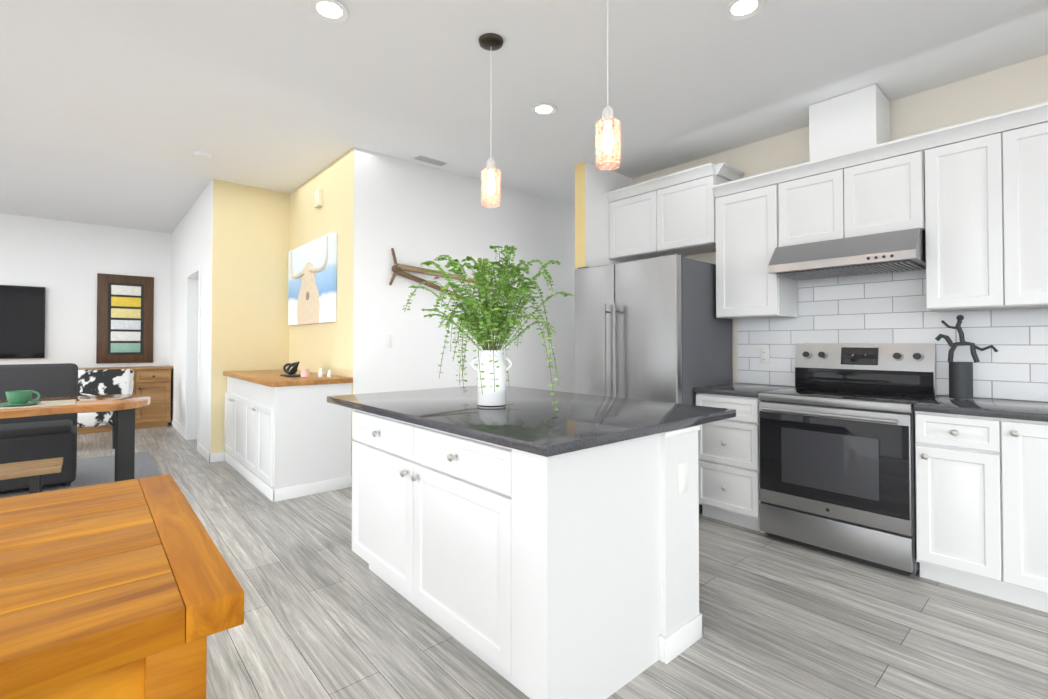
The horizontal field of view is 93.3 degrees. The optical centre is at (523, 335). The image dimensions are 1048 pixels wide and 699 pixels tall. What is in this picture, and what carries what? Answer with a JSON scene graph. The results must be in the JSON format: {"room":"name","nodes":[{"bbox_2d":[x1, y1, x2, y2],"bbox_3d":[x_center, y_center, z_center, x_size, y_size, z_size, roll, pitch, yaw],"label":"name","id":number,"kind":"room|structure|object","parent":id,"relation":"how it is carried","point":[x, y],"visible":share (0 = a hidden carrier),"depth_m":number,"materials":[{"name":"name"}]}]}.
{"room":"dining room and kitchen","nodes":[
{"label":"dining room and kitchen","id":0,"kind":"room"},
{"bbox_2d":[0,213,167,367],"bbox_3d":[-7.541,-0.186,5.918,5.700,3.000,0.150,1,-1,-41],"label":"wall","id":1,"kind":"structure","parent":0,"point":[65,258],"depth_m":6.93,"materials":[{"name":"white paint"}]},
{"bbox_2d":[0,285,45,358],"bbox_3d":[-7.108,-0.182,6.152,1.660,0.960,0.046,1,-1,-41],"label":"wall-mounted tv","id":2,"kind":"object","parent":1,"relation":"attached to","point":[22,321],"visible":1,"depth_m":6.54,"materials":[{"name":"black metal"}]},
{"bbox_2d":[96,273,153,363],"bbox_3d":[-5.854,-0.242,7.279,0.650,1.290,0.040,1,-1,-41],"label":"art","id":3,"kind":"object","parent":1,"relation":"attached to","point":[125,313],"visible":0.98,"depth_m":7.26,"materials":[{"name":"brown wood"}]},
{"bbox_2d":[168,179,227,452],"bbox_3d":[-4.282,-0.179,6.417,0.150,3.000,3.390,1,-1,-41],"label":"wall","id":4,"kind":"structure","parent":0,"point":[201,236],"depth_m":5.34,"materials":[{"name":"white paint"}]},
{"bbox_2d":[168,263,351,486],"bbox_3d":[-1.982,0.212,3.046,9.950,2.125,11.500,1,-1,-41],"label":"baseboard","id":5,"kind":"structure","parent":4,"relation":"attached to","point":[191,431],"depth_m":6.27,"materials":[{"name":"white wood"}]},
{"bbox_2d":[224,182,287,451],"bbox_3d":[-2.941,-0.192,5.440,0.570,3.000,0.150,1,-1,-41],"label":"wall","id":6,"kind":"structure","parent":0,"point":[238,242],"depth_m":5.38,"materials":[{"name":"yellow paint"}]},
{"bbox_2d":[288,154,343,376],"bbox_3d":[-2.103,-0.197,5.079,0.150,3.000,1.800,1,-1,-41],"label":"wall","id":7,"kind":"structure","parent":0,"point":[316,346],"depth_m":4.83,"materials":[{"name":"yellow paint"}]},
{"bbox_2d":[288,232,336,325],"bbox_3d":[-2.178,-0.529,4.998,0.068,0.820,1.330,1,-1,-41],"label":"framed picture","id":8,"kind":"object","parent":7,"relation":"attached to","point":[312,278],"visible":1,"depth_m":4.87},
{"bbox_2d":[314,189,322,207],"bbox_3d":[-2.014,-1.341,4.847,0.045,0.160,0.130,1,-1,-41],"label":"box","id":9,"kind":"object","parent":7,"relation":"attached to","point":[318,198],"visible":1,"depth_m":4.80,"materials":[{"name":"white plastic"}]},
{"bbox_2d":[344,146,621,475],"bbox_3d":[0.119,-0.188,5.735,4.350,3.000,0.153,1,-1,-41],"label":"wall","id":10,"kind":"structure","parent":0,"point":[424,213],"depth_m":4.72,"materials":[{"name":"white paint"}]},
{"bbox_2d":[385,335,391,347],"bbox_3d":[-1.216,0.054,4.448,0.072,0.118,0.008,1,-1,-41],"label":"switch plate","id":11,"kind":"object","parent":10,"relation":"attached to","point":[388,341],"visible":1,"depth_m":4.44,"materials":[{"name":"plastic"}]},
{"bbox_2d":[389,248,459,297],"bbox_3d":[-0.939,-0.571,4.640,0.737,0.395,0.095,1,-1,-41],"label":"art","id":12,"kind":"object","parent":10,"relation":"attached to","point":[398,269],"depth_m":4.52,"materials":[{"name":"brown wood"}]},
{"bbox_2d":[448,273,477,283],"bbox_3d":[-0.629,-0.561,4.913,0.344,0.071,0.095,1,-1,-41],"label":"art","id":13,"kind":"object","parent":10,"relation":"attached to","point":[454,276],"depth_m":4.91,"materials":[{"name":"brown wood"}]},
{"bbox_2d":[0,0,1047,232],"bbox_3d":[-1.832,-1.624,3.204,10.650,0.240,11.800,1,-1,-41],"label":"ceiling","id":14,"kind":"structure","parent":0,"point":[116,113],"depth_m":2.98,"materials":[{"name":"white paint"}]},
{"bbox_2d":[195,151,212,159],"bbox_3d":[-2.864,-1.607,4.428,0.140,0.038,0.140,1,-1,-41],"label":"smoke detector","id":15,"kind":"object","parent":14,"relation":"attached to","point":[203,155],"visible":1,"depth_m":4.39,"materials":[{"name":"white plastic"}]},
{"bbox_2d":[309,0,348,22],"bbox_3d":[-0.905,-1.511,2.300,0.175,0.009,0.175,-1,-1,43],"label":"recessed light","id":16,"kind":"object","parent":14,"relation":"in","point":[332,11],"depth_m":2.30,"materials":[{"name":"white"}]},
{"bbox_2d":[411,155,446,166],"bbox_3d":[-0.857,-1.618,4.571,0.340,0.012,0.160,1,-1,-41],"label":"ceiling vent","id":17,"kind":"object","parent":14,"relation":"in","point":[431,161],"visible":0.69,"depth_m":4.57,"materials":[{"name":"white metal"}]},
{"bbox_2d":[479,33,502,207],"bbox_3d":[-0.169,-1.089,2.532,0.127,0.847,0.127,1,-1,-41],"label":"pendant light","id":18,"kind":"object","parent":14,"relation":"hanging from","point":[491,41],"visible":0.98,"depth_m":2.51,"materials":[{"name":"glass"}]},
{"bbox_2d":[531,103,556,115],"bbox_3d":[0.133,-1.497,3.282,0.175,0.009,0.175,-1,-1,43],"label":"recessed light","id":19,"kind":"object","parent":14,"relation":"in","point":[543,109],"depth_m":3.28,"materials":[{"name":"white"}]},
{"bbox_2d":[595,0,620,169],"bbox_3d":[0.334,-1.096,1.976,0.127,0.847,0.127,1,-1,-41],"label":"pendant light","id":20,"kind":"object","parent":14,"relation":"hanging from","point":[608,141],"visible":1,"depth_m":1.96,"materials":[{"name":"glass"}]},
{"bbox_2d":[724,0,764,20],"bbox_3d":[1.016,-1.511,2.281,0.175,0.009,0.175,-1,-1,43],"label":"recessed light","id":21,"kind":"object","parent":14,"relation":"in","point":[737,10],"depth_m":2.29,"materials":[{"name":"white"}]},
{"bbox_2d":[77,423,1047,698],"bbox_3d":[-1.832,1.326,3.163,10.650,0.100,11.800,1,-1,-41],"label":"floor","id":22,"kind":"structure","parent":0,"point":[329,613],"depth_m":2.14,"materials":[{"name":"grey wood"}]},
{"bbox_2d":[0,451,160,497],"bbox_3d":[-4.566,1.276,3.520,3.220,0.010,2.650,1,-1,-41],"label":"rug","id":23,"kind":"object","parent":22,"relation":"on","point":[95,470],"visible":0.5,"depth_m":4.65,"materials":[{"name":"grey fabric"}]},
{"bbox_2d":[0,457,62,493],"bbox_3d":[-3.562,1.039,2.695,1.530,0.460,0.352,1,-1,-41],"label":"bench","id":24,"kind":"object","parent":23,"relation":"on","point":[35,470],"visible":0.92,"depth_m":3.03,"materials":[{"name":"brown wood"}]},
{"bbox_2d":[0,363,77,491],"bbox_3d":[-4.298,0.773,4.267,0.660,1.036,0.706,1,-1,-41],"label":"sofa","id":25,"kind":"object","parent":23,"relation":"on","point":[22,439],"visible":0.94,"depth_m":4.21,"materials":[{"name":"fabric"}]},
{"bbox_2d":[0,394,150,481],"bbox_3d":[-4.013,0.892,3.450,2.250,0.775,0.919,1,-1,-41],"label":"dining table","id":26,"kind":"object","parent":23,"relation":"on","point":[123,406],"visible":0.81,"depth_m":3.84,"materials":[{"name":"brown wood"}]},
{"bbox_2d":[0,390,75,408],"bbox_3d":[-3.691,0.452,3.537,0.720,0.107,0.420,1,-1,-41],"label":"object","id":27,"kind":"object","parent":26,"relation":"on","point":[19,399],"visible":0.98,"depth_m":3.54,"materials":[{"name":"green ceramic"}]},
{"bbox_2d":[77,369,133,448],"bbox_3d":[-5.115,0.866,5.895,0.620,0.897,0.691,0,-1,-26],"label":"accent chair","id":28,"kind":"object","parent":22,"relation":"on","point":[105,381],"visible":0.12,"depth_m":6.05,"materials":[{"name":"fabric"}]},
{"bbox_2d":[0,474,243,698],"bbox_3d":[-1.525,0.852,0.715,1.765,0.780,1.070,1,-1,-41],"label":"table","id":29,"kind":"object","parent":22,"relation":"on","point":[129,589],"visible":1,"depth_m":0.90,"materials":[{"name":"brown wood"}]},
{"bbox_2d":[77,366,172,434],"bbox_3d":[-6.567,0.882,6.322,3.355,0.875,0.501,1,-1,-41],"label":"sideboard","id":30,"kind":"object","parent":22,"relation":"on","point":[153,383],"visible":0.27,"depth_m":7.11,"materials":[{"name":"brown wood"}]},
{"bbox_2d":[224,377,242,475],"bbox_3d":[-2.593,0.858,5.029,0.626,0.888,0.889,1,-1,-41],"label":"base cabinet","id":31,"kind":"object","parent":22,"relation":"on","point":[233,426],"depth_m":4.82,"materials":[{"name":"white paint"}]},
{"bbox_2d":[243,381,351,501],"bbox_3d":[-2.005,0.849,4.361,0.626,0.888,0.891,1,-1,-41],"label":"base cabinet","id":32,"kind":"object","parent":22,"relation":"on","point":[286,438],"depth_m":4.03,"materials":[{"name":"white paint"}]},
{"bbox_2d":[223,369,352,388],"bbox_3d":[-2.294,0.388,4.684,0.641,0.041,1.808,1,-1,-41],"label":"countertop","id":33,"kind":"structure","parent":32,"relation":"on","point":[271,378],"depth_m":4.18,"materials":[{"name":"brown wood"}]},
{"bbox_2d":[280,361,331,376],"bbox_3d":[-1.924,0.295,4.363,0.280,0.132,0.520,1,-1,-41],"label":"decor","id":34,"kind":"object","parent":33,"relation":"on","point":[294,370],"visible":0.96,"depth_m":4.33,"materials":[{"name":"black metal"}]},
{"bbox_2d":[339,402,706,698],"bbox_3d":[-0.114,0.822,2.371,0.913,0.884,1.582,1,-1,-41],"label":"kitchen island","id":35,"kind":"object","parent":22,"relation":"on","point":[531,543],"depth_m":1.81,"materials":[{"name":"white paint"}]},
{"bbox_2d":[327,386,735,453],"bbox_3d":[-0.078,0.364,2.578,1.220,0.034,1.831,1,-1,-41],"label":"island countertop","id":36,"kind":"structure","parent":35,"relation":"on","point":[529,418],"depth_m":2.16,"materials":[{"name":"grey stone"}]},
{"bbox_2d":[402,245,572,410],"bbox_3d":[-0.154,-0.043,2.382,0.838,0.772,0.810,1,-1,-41],"label":"potted plant","id":37,"kind":"object","parent":36,"relation":"on","point":[492,369],"visible":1,"depth_m":2.33,"materials":[{"name":"green plant"}]},
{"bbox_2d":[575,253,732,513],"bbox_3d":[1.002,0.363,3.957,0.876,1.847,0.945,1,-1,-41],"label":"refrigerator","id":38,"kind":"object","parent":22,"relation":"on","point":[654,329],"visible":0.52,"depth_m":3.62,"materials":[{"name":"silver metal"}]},
{"bbox_2d":[696,395,766,532],"bbox_3d":[1.588,0.841,3.519,0.650,0.880,0.437,1,-1,-41],"label":"base cabinet","id":39,"kind":"object","parent":22,"relation":"on","point":[728,449],"depth_m":3.28,"materials":[{"name":"white paint"}]},
{"bbox_2d":[694,383,791,398],"bbox_3d":[1.582,0.383,3.523,0.662,0.036,0.441,1,-1,-41],"label":"countertop","id":40,"kind":"structure","parent":39,"relation":"on","point":[743,390],"depth_m":3.41,"materials":[{"name":"grey stone"}]},
{"bbox_2d":[758,343,936,575],"bbox_3d":[1.958,0.661,3.029,0.727,1.225,0.776,1,-1,-41],"label":"range","id":41,"kind":"object","parent":22,"relation":"on","point":[837,473],"visible":0.98,"depth_m":2.86,"materials":[{"name":"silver metal"}]},
{"bbox_2d":[913,407,997,598],"bbox_3d":[2.362,0.829,2.641,0.650,0.880,0.321,1,-1,-41],"label":"base cabinet","id":42,"kind":"object","parent":22,"relation":"on","point":[981,466],"depth_m":2.43,"materials":[{"name":"white paint"}]},
{"bbox_2d":[914,395,1047,422],"bbox_3d":[2.973,0.361,1.945,0.662,0.036,2.184,1,-1,-41],"label":"countertop","id":43,"kind":"structure","parent":42,"relation":"on","point":[1032,411],"depth_m":2.45,"materials":[{"name":"grey stone"}]},
{"bbox_2d":[935,315,997,398],"bbox_3d":[2.491,0.118,2.792,0.104,0.472,0.271,1,-1,-41],"label":"sculpture","id":44,"kind":"object","parent":43,"relation":"on","point":[960,380],"visible":1,"depth_m":2.78,"materials":[{"name":"black metal"}]},
{"bbox_2d":[994,419,1047,612],"bbox_3d":[2.621,0.825,2.347,0.650,0.880,0.464,1,-1,-41],"label":"base cabinet","id":45,"kind":"object","parent":22,"relation":"on","point":[1020,447],"depth_m":2.26,"materials":[{"name":"white paint"}]},
{"bbox_2d":[572,162,587,392],"bbox_3d":[0.484,-0.209,4.261,0.004,3.000,0.120,1,-1,-41],"label":"wall","id":46,"kind":"structure","parent":0,"point":[580,209],"depth_m":4.28,"materials":[{"name":"yellow paint"}]},
{"bbox_2d":[628,177,631,185],"bbox_3d":[1.876,-0.192,5.488,2.040,3.000,0.120,1,-1,-41],"label":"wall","id":47,"kind":"structure","parent":0,"point":[629,179],"depth_m":4.65,"materials":[{"name":"white paint"}]},
{"bbox_2d":[632,54,1047,401],"bbox_3d":[2.780,-0.229,2.795,0.150,3.000,5.116,1,-1,-41],"label":"wall","id":48,"kind":"structure","parent":0,"point":[1024,84],"depth_m":3.04,"materials":[{"name":"beige paint"}]},
{"bbox_2d":[605,180,660,261],"bbox_3d":[1.055,-0.978,4.364,0.352,0.587,0.498,1,-1,-41],"label":"upper cabinet","id":49,"kind":"object","parent":48,"relation":"attached to","point":[631,208],"depth_m":4.25,"materials":[{"name":"white paint"}]},
{"bbox_2d":[653,163,736,255],"bbox_3d":[1.385,-0.983,3.990,0.352,0.587,0.498,1,-1,-41],"label":"upper cabinet","id":50,"kind":"object","parent":48,"relation":"attached to","point":[684,203],"depth_m":3.86,"materials":[{"name":"white paint"}]},
{"bbox_2d":[713,170,797,318],"bbox_3d":[1.698,-0.619,3.629,0.352,0.971,0.443,1,-1,-41],"label":"upper cabinet","id":51,"kind":"object","parent":48,"relation":"attached to","point":[746,244],"depth_m":3.50,"materials":[{"name":"white paint"}]},
{"bbox_2d":[777,152,840,246],"bbox_3d":[1.976,-0.849,3.318,0.352,0.519,0.388,1,-1,-41],"label":"upper cabinet","id":52,"kind":"object","parent":48,"relation":"attached to","point":[809,193],"depth_m":3.20,"materials":[{"name":"white paint"}]},
{"bbox_2d":[809,84,889,159],"bbox_3d":[2.104,-1.305,3.198,0.327,0.388,0.364,1,-1,-41],"label":"cover","id":53,"kind":"object","parent":48,"relation":"attached to","point":[860,118],"depth_m":3.08,"materials":[{"name":"white paint"}]},
{"bbox_2d":[841,133,924,237],"bbox_3d":[2.232,-0.853,3.027,0.352,0.519,0.388,1,-1,-41],"label":"upper cabinet","id":54,"kind":"object","parent":48,"relation":"attached to","point":[883,185],"depth_m":2.90,"materials":[{"name":"white paint"}]},
{"bbox_2d":[768,228,925,279],"bbox_3d":[2.037,-0.493,3.108,0.530,0.194,0.765,1,-1,-41],"label":"range hood","id":55,"kind":"object","parent":54,"relation":"attached to","point":[895,251],"visible":1,"depth_m":2.94,"materials":[{"name":"silver metal"}]},
{"bbox_2d":[737,269,1047,401],"bbox_3d":[2.817,-0.122,2.632,0.008,0.949,3.411,1,-1,-41],"label":"tile backsplash","id":56,"kind":"structure","parent":48,"relation":"attached to","point":[885,308],"depth_m":3.13,"materials":[{"name":"white tile"}]},
{"bbox_2d":[760,348,769,363],"bbox_3d":[1.821,0.154,3.747,0.007,0.118,0.072,1,-1,-41],"label":"outlet","id":57,"kind":"object","parent":56,"relation":"attached to","point":[764,356],"visible":1,"depth_m":3.73,"materials":[{"name":"plastic"}]},
{"bbox_2d":[925,116,1000,311],"bbox_3d":[2.467,-0.631,2.757,0.352,0.971,0.315,1,-1,-41],"label":"upper cabinet","id":58,"kind":"object","parent":48,"relation":"attached to","point":[970,198],"depth_m":2.64,"materials":[{"name":"white paint"}]},
{"bbox_2d":[997,102,1047,309],"bbox_3d":[2.677,-0.634,2.519,0.352,0.971,0.318,1,-1,-41],"label":"upper cabinet","id":59,"kind":"object","parent":48,"relation":"attached to","point":[1022,134],"depth_m":2.47,"materials":[{"name":"white paint"}]}
]}

